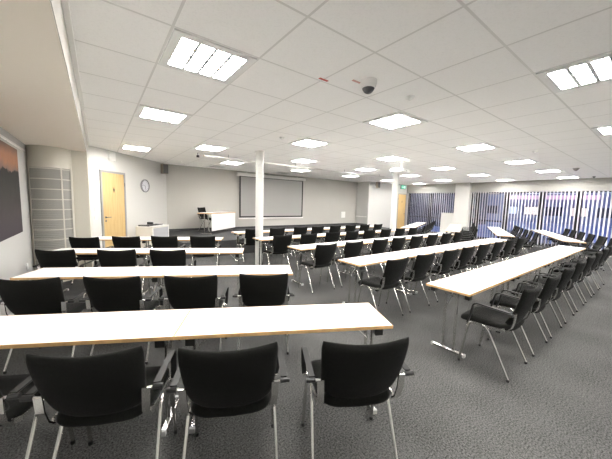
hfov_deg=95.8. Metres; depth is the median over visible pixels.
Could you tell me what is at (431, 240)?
chair
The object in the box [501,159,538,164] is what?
recessed light
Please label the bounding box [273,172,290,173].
recessed light
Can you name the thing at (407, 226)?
folding table
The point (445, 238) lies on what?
chair
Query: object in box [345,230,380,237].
folding table
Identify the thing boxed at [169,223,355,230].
baseboard
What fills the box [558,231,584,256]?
chair
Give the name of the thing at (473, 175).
recessed light
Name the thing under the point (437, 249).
folding table
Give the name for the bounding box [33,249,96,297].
chair
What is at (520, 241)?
chair
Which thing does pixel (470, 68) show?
ceiling
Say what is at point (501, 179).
recessed light
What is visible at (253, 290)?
chair
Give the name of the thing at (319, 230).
chair
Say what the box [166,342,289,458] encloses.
chair
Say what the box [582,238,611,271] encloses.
chair
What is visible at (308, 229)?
folding table
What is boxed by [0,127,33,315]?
wall
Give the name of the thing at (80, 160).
wall
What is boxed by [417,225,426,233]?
chair
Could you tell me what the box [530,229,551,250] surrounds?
folding table
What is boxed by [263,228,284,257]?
chair
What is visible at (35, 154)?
wall
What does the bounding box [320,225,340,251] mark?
chair
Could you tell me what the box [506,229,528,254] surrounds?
chair
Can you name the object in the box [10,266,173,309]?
folding table
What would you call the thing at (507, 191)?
vertical blind
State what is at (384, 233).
chair
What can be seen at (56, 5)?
trim
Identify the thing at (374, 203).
wall
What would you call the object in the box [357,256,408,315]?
chair
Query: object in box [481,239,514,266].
chair
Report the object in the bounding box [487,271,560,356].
chair
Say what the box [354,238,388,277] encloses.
chair
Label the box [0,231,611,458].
floor
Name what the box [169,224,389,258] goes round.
floor
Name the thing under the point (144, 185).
wall clock
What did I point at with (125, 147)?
diffuser
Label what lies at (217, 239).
folding table
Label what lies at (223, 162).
recessed light
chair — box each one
[0,277,96,373]
[0,356,75,458]
[19,346,177,458]
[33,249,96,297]
[69,237,113,284]
[79,276,163,363]
[94,249,151,297]
[111,236,150,261]
[146,249,195,298]
[148,236,185,279]
[158,275,228,350]
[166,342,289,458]
[187,236,220,265]
[197,207,211,231]
[233,273,293,354]
[237,229,254,262]
[262,234,293,267]
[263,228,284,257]
[284,227,307,256]
[288,233,317,270]
[298,243,337,293]
[301,337,413,458]
[306,226,323,242]
[313,231,340,264]
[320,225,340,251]
[326,240,363,286]
[339,225,355,249]
[339,230,358,255]
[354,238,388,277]
[355,224,369,246]
[357,229,375,253]
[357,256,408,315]
[367,228,391,252]
[371,224,382,247]
[373,237,405,272]
[386,252,434,312]
[388,228,404,244]
[401,235,422,259]
[403,227,417,247]
[408,234,437,265]
[413,248,458,301]
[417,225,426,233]
[434,232,451,262]
[434,245,474,294]
[436,232,462,258]
[452,243,490,275]
[457,282,541,382]
[459,228,477,241]
[462,226,475,236]
[462,227,476,238]
[468,240,503,270]
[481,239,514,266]
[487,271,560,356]
[493,238,525,263]
[500,226,519,237]
[503,228,523,251]
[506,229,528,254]
[510,231,532,257]
[511,265,574,338]
[512,233,538,258]
[528,259,586,323]
[542,254,595,311]
[547,228,569,246]
[552,230,576,246]
[553,251,602,302]
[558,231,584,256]
[563,247,608,294]
[564,233,595,259]
[571,245,611,288]
[578,236,607,268]
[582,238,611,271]
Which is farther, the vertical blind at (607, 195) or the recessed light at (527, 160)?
the vertical blind at (607, 195)
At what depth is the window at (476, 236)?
13.48 m
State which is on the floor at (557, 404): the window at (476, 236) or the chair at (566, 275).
the chair at (566, 275)
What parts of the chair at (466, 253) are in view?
seat, backrest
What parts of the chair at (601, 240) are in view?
seat, backrest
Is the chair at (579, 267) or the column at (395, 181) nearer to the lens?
the chair at (579, 267)
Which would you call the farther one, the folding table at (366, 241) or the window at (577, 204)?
the window at (577, 204)
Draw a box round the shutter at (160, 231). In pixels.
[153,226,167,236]
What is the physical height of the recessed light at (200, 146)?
0.013 m
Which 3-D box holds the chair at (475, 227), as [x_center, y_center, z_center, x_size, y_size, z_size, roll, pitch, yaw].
[5.684,0.337,9.782,0.581,0.873,0.619,5,6,31]
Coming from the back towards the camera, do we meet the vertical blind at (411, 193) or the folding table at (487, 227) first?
the vertical blind at (411, 193)
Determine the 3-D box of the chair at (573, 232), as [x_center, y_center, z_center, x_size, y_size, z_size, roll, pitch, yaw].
[8.970,0.437,9.642,0.581,0.873,0.619,5,6,30]
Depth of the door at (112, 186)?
7.28 m
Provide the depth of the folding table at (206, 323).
2.02 m
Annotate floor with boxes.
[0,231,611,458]
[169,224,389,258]
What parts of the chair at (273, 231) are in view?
backrest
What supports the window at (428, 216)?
in the wall window header
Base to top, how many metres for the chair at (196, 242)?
0.873 m
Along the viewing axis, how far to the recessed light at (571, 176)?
10.46 m
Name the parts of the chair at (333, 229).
backrest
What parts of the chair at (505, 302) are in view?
seat frame, armrest, seat, leg, armrest, leg, backrest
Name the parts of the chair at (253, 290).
armrest, backrest, leg, armrest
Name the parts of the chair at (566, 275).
armrest, seat, leg, leg, backrest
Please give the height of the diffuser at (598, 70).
0.004 m
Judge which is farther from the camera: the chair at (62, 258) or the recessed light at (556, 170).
the recessed light at (556, 170)
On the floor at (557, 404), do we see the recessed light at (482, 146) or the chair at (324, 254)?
the chair at (324, 254)
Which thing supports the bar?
hanging from the ceiling at (470, 68)
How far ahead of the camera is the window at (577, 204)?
11.63 m
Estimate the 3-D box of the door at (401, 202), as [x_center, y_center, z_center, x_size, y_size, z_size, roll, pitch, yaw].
[5.760,-1.028,16.675,0.853,2.252,0.082,-3,7,-37]
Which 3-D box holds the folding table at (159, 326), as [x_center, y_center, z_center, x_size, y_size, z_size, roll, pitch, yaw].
[-1.622,1.000,1.889,1.489,0.707,0.459,1,6,-9]
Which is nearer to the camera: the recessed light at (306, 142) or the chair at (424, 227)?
the recessed light at (306, 142)
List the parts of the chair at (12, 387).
backrest, seat, seat frame, leg, armrest, leg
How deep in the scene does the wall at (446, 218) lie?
14.79 m
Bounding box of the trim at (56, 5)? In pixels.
[50,0,87,154]
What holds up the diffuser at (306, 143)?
attached to the recessed light at (306, 142)
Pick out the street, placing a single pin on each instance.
(436, 228)
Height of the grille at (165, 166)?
0.292 m
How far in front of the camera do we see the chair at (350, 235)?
7.19 m
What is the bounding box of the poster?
[0,140,22,241]
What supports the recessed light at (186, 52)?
in the ceiling at (470, 68)
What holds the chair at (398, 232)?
on the floor at (557, 404)
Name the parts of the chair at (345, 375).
leg, armrest, leg, seat frame, seat, backrest, leg, leg, armrest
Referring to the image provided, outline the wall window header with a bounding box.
[407,177,611,192]
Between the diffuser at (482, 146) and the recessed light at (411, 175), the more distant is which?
the recessed light at (411, 175)
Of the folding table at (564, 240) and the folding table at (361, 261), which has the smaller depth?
the folding table at (361, 261)
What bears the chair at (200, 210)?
on the floor at (229, 240)
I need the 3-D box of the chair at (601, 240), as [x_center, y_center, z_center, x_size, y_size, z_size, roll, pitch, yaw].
[7.860,0.600,7.679,0.581,0.873,0.619,4,6,27]
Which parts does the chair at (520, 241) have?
backrest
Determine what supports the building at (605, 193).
on the street
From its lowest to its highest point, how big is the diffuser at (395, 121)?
0.004 m
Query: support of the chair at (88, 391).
on the floor at (557, 404)
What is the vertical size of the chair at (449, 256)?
0.873 m
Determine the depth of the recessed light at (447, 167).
8.84 m
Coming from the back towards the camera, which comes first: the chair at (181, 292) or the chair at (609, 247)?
the chair at (609, 247)
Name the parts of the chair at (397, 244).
backrest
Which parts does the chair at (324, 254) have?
armrest, leg, seat, backrest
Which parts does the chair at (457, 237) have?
backrest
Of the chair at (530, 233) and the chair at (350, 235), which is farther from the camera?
the chair at (530, 233)
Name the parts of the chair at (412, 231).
backrest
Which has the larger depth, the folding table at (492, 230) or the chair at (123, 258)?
the folding table at (492, 230)
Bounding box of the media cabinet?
[135,224,168,247]
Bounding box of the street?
[409,220,611,248]
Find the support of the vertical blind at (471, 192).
attached to the window at (472, 202)
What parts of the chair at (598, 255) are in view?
seat, leg, backrest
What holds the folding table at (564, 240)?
on the floor at (557, 404)
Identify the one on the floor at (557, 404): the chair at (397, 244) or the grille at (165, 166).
the chair at (397, 244)
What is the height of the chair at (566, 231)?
0.873 m
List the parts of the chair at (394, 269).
armrest, seat frame, leg, seat, backrest, leg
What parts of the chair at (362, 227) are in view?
backrest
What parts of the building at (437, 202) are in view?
pane, pane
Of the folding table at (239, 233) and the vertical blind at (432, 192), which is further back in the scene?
the vertical blind at (432, 192)
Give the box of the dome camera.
[360,77,376,93]
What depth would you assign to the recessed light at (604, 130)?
4.17 m
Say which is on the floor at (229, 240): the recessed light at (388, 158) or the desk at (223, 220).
the desk at (223, 220)
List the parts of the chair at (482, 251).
seat, backrest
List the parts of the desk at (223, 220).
leg, modesty panel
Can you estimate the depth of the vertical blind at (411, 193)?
16.16 m
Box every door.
[99,169,127,247]
[396,193,406,228]
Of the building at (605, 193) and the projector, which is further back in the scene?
the building at (605, 193)
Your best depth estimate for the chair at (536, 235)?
7.96 m
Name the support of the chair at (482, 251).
on the floor at (557, 404)
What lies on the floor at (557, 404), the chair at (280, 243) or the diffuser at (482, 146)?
the chair at (280, 243)
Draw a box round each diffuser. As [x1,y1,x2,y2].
[124,146,148,150]
[141,108,184,122]
[169,38,245,79]
[198,145,224,150]
[293,140,325,146]
[370,115,418,128]
[461,144,492,150]
[549,58,611,88]
[599,127,611,133]
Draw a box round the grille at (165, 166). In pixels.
[163,164,167,173]
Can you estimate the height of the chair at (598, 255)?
0.873 m
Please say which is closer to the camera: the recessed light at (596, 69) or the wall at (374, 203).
the recessed light at (596, 69)
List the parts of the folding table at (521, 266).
leg, leg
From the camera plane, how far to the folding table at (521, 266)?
4.15 m
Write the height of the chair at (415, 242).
0.873 m
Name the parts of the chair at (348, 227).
backrest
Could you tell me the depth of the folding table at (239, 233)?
7.67 m
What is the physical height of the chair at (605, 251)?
0.873 m
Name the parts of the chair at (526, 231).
backrest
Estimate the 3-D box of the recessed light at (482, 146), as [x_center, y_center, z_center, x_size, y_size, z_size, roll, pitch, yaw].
[3.450,-1.666,5.643,0.649,0.013,0.649,-3,7,-37]
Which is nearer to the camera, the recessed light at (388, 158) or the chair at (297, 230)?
the recessed light at (388, 158)
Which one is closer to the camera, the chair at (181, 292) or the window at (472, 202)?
the chair at (181, 292)
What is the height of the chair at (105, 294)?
0.873 m
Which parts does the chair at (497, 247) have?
seat, backrest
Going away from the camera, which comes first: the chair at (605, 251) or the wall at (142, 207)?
the chair at (605, 251)
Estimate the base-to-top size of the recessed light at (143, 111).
0.013 m
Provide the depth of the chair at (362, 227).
9.61 m
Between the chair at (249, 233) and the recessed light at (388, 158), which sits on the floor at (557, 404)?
the chair at (249, 233)
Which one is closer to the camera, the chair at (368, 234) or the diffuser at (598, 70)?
the diffuser at (598, 70)
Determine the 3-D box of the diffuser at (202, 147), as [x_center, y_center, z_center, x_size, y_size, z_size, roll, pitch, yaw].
[-2.224,-1.897,6.448,0.515,0.004,0.515,-3,7,-37]
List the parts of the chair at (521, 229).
backrest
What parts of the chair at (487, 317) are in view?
leg, leg, seat frame, armrest, seat, leg, armrest, leg, backrest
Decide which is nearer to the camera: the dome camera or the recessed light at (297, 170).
the dome camera
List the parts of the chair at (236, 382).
armrest, leg, leg, backrest, seat, leg, leg, armrest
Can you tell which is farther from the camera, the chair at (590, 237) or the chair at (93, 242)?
the chair at (590, 237)
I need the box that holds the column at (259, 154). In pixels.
[255,150,264,264]
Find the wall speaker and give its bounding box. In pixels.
[160,164,167,173]
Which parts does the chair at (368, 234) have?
backrest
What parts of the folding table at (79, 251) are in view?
leg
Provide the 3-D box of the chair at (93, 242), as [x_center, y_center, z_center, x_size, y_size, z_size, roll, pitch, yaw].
[-3.965,0.537,5.150,0.619,0.873,0.581,1,6,-9]
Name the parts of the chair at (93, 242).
backrest, seat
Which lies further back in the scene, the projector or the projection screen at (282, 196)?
the projection screen at (282, 196)
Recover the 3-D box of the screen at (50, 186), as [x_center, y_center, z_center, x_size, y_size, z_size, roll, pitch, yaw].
[-4.523,-0.106,4.963,0.242,2.052,0.581,7,8,44]
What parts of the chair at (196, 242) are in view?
backrest, seat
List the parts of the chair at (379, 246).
backrest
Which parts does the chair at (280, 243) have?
seat, backrest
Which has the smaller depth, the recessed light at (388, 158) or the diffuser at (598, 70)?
the diffuser at (598, 70)
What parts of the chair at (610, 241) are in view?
seat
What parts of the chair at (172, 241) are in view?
backrest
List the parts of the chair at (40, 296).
leg, backrest, seat, leg, armrest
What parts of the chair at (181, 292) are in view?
backrest, seat, leg, armrest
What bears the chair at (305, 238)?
on the floor at (557, 404)
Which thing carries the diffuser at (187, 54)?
attached to the recessed light at (186, 52)
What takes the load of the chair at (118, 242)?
on the floor at (557, 404)
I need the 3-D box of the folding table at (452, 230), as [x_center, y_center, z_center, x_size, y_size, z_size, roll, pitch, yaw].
[5.432,0.367,10.255,0.459,0.707,1.489,5,6,29]
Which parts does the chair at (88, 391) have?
armrest, leg, backrest, leg, seat frame, seat, leg, armrest, leg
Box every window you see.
[405,193,430,225]
[429,193,454,232]
[469,193,477,226]
[475,192,506,238]
[505,192,541,244]
[539,191,579,246]
[574,191,611,250]
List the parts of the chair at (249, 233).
seat, backrest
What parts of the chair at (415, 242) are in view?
backrest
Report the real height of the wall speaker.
0.313 m
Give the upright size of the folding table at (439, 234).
0.707 m
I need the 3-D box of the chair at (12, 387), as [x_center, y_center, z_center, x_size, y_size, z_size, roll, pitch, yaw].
[-1.696,0.957,1.462,0.619,0.873,0.581,1,6,-9]
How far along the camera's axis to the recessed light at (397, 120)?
3.99 m
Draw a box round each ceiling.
[0,0,85,151]
[61,0,611,184]
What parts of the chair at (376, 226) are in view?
backrest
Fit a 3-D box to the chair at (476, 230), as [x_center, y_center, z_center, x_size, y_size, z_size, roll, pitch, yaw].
[5.324,0.388,9.160,0.581,0.873,0.619,5,7,31]
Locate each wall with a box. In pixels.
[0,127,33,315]
[25,145,76,281]
[71,141,93,266]
[88,146,166,260]
[166,164,356,228]
[356,181,406,227]
[440,213,452,232]
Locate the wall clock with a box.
[140,179,149,191]
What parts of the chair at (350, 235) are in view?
backrest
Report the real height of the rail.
0.027 m
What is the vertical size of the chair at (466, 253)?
0.873 m
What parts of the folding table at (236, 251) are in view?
leg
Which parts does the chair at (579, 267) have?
seat, leg, leg, backrest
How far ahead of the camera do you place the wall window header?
12.09 m
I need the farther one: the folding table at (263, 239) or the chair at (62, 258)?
the folding table at (263, 239)
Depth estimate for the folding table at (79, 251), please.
4.56 m
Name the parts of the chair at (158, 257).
backrest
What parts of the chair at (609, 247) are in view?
backrest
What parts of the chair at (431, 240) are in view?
backrest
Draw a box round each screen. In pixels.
[27,164,74,269]
[237,172,305,218]
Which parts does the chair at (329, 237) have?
backrest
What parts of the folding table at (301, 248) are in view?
leg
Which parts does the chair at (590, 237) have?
backrest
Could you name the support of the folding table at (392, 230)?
on the floor at (557, 404)
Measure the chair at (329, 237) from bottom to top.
0.873 m
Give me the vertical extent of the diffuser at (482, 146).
0.004 m
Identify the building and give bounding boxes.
[409,194,488,226]
[487,192,611,226]
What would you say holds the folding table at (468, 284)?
on the floor at (557, 404)
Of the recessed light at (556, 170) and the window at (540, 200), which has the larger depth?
the window at (540, 200)
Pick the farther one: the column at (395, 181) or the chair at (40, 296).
the column at (395, 181)
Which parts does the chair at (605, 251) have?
seat, leg, backrest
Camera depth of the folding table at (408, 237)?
7.64 m
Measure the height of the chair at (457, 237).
0.873 m
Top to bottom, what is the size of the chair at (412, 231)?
0.873 m
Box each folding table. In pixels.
[0,309,190,436]
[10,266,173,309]
[52,248,156,294]
[99,237,150,264]
[147,248,243,294]
[148,237,223,265]
[163,265,292,277]
[173,303,392,433]
[231,230,281,258]
[253,235,306,264]
[285,228,317,241]
[287,241,351,285]
[307,232,345,260]
[338,251,416,303]
[343,238,392,273]
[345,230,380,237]
[377,229,408,244]
[385,235,427,245]
[397,246,456,293]
[400,225,417,244]
[419,233,453,254]
[426,267,519,357]
[438,241,485,277]
[445,228,460,242]
[448,226,460,239]
[469,238,506,269]
[482,257,550,310]
[487,227,502,245]
[490,229,507,246]
[493,232,514,258]
[518,250,570,285]
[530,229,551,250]
[538,232,565,258]
[543,245,585,270]
[549,236,585,261]
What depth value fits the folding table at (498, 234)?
8.72 m
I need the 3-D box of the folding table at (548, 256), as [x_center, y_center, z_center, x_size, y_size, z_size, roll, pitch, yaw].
[4.457,0.837,5.189,1.489,0.707,0.459,-3,7,-37]
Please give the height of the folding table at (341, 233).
0.707 m
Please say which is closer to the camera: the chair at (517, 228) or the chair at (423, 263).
the chair at (423, 263)
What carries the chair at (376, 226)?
on the floor at (557, 404)
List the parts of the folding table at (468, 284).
leg, leg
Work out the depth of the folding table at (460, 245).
6.29 m
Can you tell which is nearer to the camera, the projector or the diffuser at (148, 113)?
the diffuser at (148, 113)
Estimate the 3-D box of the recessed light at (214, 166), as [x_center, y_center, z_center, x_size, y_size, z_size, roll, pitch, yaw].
[-3.175,-2.260,9.947,0.649,0.013,0.649,-3,7,-37]
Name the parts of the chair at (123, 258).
backrest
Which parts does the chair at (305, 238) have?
backrest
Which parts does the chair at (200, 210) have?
backrest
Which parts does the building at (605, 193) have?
pane, pane, pane, pane, pane, pane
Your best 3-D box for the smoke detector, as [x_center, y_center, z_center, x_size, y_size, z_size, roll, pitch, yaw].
[1.158,-1.463,3.086,0.097,0.039,0.097,-3,7,-37]
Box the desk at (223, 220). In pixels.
[197,211,235,234]
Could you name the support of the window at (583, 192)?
in the wall window header
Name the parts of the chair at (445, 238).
backrest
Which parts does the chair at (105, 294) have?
leg, backrest, leg, seat, armrest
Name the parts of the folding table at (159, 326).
leg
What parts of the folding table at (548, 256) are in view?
leg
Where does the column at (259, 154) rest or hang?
on the floor at (557, 404)
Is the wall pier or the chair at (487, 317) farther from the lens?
the wall pier
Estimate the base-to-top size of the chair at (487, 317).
0.873 m
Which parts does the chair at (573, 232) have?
backrest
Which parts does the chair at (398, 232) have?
backrest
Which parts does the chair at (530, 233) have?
backrest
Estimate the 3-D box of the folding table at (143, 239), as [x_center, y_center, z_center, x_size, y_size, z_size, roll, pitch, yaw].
[-4.125,0.535,5.979,1.489,0.707,0.459,1,6,-9]
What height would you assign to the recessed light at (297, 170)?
0.013 m
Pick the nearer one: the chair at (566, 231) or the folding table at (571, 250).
the folding table at (571, 250)
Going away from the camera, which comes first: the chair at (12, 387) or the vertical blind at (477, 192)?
the chair at (12, 387)
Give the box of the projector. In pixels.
[390,161,409,173]
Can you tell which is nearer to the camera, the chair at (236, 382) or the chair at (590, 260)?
the chair at (236, 382)
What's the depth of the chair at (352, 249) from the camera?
5.26 m
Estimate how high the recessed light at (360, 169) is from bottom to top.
0.013 m
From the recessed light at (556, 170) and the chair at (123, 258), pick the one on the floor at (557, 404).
the chair at (123, 258)
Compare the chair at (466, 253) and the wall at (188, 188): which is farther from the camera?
the wall at (188, 188)
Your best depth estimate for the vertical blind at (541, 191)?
11.32 m
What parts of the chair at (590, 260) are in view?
seat, leg, leg, backrest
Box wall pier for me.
[453,182,471,232]
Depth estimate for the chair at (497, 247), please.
5.80 m
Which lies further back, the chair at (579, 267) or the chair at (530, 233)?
the chair at (530, 233)
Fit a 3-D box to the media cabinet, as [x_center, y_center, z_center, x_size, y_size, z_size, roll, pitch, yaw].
[-4.499,0.272,8.150,0.500,0.788,0.821,2,6,4]
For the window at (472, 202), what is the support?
in the wall window header
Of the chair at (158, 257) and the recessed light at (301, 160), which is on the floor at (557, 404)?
the chair at (158, 257)
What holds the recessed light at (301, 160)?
in the ceiling at (470, 68)
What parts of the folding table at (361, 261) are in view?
leg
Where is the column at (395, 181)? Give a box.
[389,173,398,243]
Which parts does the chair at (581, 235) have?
backrest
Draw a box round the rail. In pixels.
[0,134,24,151]
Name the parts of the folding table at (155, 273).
leg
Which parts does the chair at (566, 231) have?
backrest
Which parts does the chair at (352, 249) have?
backrest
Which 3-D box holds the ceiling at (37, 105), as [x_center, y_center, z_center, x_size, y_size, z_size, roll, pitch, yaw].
[-1.703,-1.206,1.291,0.815,0.350,12.096,-3,7,-37]
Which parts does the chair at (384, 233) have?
backrest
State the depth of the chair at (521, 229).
9.98 m
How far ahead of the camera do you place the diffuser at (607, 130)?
4.18 m
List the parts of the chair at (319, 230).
backrest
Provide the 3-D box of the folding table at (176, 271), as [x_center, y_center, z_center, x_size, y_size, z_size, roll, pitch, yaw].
[-0.939,0.859,3.519,1.489,0.707,0.459,1,6,-9]
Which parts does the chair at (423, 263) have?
leg, seat, backrest, leg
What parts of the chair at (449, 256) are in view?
seat, backrest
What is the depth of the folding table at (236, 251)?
4.76 m
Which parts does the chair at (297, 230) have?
backrest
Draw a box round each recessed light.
[120,144,153,151]
[134,104,191,124]
[158,28,256,84]
[192,144,228,151]
[206,165,228,167]
[219,161,244,164]
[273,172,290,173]
[288,138,331,147]
[289,169,312,171]
[290,158,318,162]
[353,168,378,170]
[363,111,427,130]
[373,156,408,161]
[399,174,420,176]
[428,166,457,169]
[452,143,499,151]
[467,174,491,176]
[496,179,514,180]
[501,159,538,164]
[533,169,563,172]
[536,52,611,92]
[554,176,580,178]
[591,125,611,135]
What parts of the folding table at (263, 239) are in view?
leg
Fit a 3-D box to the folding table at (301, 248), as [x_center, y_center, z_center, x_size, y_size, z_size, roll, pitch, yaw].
[0.354,0.672,5.771,1.489,0.707,0.459,-3,7,-37]
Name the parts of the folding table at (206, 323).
leg, leg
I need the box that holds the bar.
[203,154,383,177]
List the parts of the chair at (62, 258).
backrest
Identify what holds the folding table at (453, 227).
on the floor at (557, 404)
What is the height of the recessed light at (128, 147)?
0.013 m
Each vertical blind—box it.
[406,193,428,223]
[429,192,454,226]
[469,192,476,225]
[475,192,504,238]
[503,191,540,243]
[537,191,578,245]
[575,190,611,250]
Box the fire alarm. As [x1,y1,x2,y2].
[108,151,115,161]
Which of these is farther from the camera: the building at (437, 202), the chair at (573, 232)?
the building at (437, 202)
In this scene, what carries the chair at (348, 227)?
on the floor at (557, 404)
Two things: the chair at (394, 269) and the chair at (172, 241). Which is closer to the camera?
the chair at (394, 269)
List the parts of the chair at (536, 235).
backrest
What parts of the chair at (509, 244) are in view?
backrest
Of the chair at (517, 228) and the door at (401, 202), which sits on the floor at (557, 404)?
the chair at (517, 228)
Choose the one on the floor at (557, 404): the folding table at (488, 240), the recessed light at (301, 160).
the folding table at (488, 240)
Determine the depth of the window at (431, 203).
15.73 m
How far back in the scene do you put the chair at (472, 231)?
10.21 m
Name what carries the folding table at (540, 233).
on the floor at (557, 404)
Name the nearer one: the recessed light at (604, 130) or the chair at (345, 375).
the chair at (345, 375)
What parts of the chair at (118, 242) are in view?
backrest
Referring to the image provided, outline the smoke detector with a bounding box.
[405,95,414,100]

